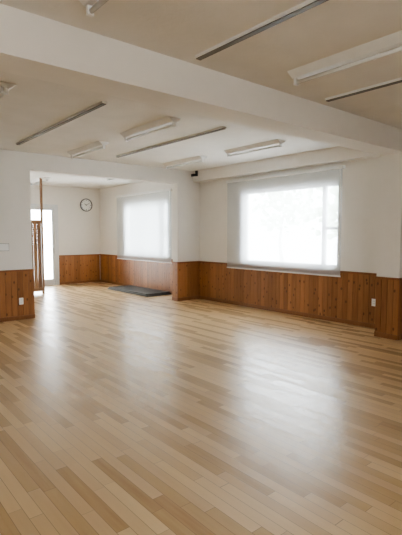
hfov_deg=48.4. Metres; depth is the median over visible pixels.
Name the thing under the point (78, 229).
wall
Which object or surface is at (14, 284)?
wainscot
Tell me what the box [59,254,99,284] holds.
wainscoting
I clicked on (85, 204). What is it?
wall clock
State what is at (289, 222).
roller blind
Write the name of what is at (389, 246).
column
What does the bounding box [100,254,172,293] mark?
wainscot
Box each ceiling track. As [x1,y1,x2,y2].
[16,101,106,144]
[116,126,225,157]
[195,0,328,59]
[325,77,401,101]
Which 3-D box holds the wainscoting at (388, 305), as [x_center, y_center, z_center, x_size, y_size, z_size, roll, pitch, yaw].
[2.892,0.575,6.635,0.542,0.890,0.372,-3,5,-40]
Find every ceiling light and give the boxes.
[0,81,15,97]
[30,177,50,184]
[67,141,109,158]
[79,0,108,16]
[120,116,180,141]
[162,156,206,168]
[224,139,284,156]
[287,30,401,85]
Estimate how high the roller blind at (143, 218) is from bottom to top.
1.874 m
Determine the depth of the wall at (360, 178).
7.61 m
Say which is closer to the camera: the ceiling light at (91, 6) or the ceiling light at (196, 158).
the ceiling light at (91, 6)
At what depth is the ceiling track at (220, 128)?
6.81 m
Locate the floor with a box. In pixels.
[0,282,401,534]
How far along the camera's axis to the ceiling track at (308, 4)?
3.08 m
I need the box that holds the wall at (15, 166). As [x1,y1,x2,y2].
[0,149,199,270]
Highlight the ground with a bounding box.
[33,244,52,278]
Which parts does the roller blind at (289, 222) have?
pull chain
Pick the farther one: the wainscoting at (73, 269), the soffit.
the wainscoting at (73, 269)
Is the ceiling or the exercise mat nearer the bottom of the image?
the exercise mat
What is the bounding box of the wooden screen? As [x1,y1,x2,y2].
[31,178,44,292]
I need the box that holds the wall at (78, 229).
[30,185,99,254]
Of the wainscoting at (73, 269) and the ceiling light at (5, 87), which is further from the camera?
the wainscoting at (73, 269)
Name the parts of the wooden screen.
post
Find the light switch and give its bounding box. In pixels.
[0,243,8,250]
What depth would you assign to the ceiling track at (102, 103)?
5.63 m
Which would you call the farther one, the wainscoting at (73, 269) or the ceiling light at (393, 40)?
the wainscoting at (73, 269)
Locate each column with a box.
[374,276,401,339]
[377,152,401,277]
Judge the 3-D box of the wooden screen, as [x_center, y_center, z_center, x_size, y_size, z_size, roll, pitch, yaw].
[-4.419,-0.788,11.179,0.945,2.950,0.060,-3,5,-40]
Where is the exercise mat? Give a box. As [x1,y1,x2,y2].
[108,285,170,296]
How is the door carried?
in the wall at (78, 229)
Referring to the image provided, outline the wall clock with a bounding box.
[80,199,91,211]
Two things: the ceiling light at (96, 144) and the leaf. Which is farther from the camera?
the leaf
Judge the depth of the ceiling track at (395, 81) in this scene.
4.41 m
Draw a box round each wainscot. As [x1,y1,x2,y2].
[0,269,34,321]
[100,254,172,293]
[172,261,199,300]
[199,261,376,328]
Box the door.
[31,204,59,285]
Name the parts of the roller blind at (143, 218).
pull chain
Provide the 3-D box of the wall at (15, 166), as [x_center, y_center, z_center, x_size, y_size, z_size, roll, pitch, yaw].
[-3.901,-0.513,7.404,9.900,2.950,0.200,-3,5,-40]
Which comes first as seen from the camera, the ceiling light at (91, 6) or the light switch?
the ceiling light at (91, 6)
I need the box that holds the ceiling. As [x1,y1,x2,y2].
[0,0,401,188]
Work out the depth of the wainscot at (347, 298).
8.35 m
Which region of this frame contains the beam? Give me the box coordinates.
[0,3,401,154]
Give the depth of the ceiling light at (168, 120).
5.89 m
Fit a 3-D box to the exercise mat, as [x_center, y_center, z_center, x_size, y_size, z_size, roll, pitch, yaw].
[-1.671,0.608,11.838,0.720,0.070,2.020,-3,5,-40]
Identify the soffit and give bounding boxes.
[193,146,379,181]
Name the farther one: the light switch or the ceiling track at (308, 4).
the light switch
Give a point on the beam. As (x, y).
(34, 46)
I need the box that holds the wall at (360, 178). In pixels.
[99,157,379,272]
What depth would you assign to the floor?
3.58 m
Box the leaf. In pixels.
[31,208,54,284]
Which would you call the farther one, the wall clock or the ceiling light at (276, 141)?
the wall clock
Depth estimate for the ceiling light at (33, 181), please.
11.58 m
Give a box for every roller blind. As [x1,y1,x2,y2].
[116,188,171,262]
[226,165,345,276]
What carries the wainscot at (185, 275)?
attached to the wall at (15, 166)
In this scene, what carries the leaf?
attached to the door

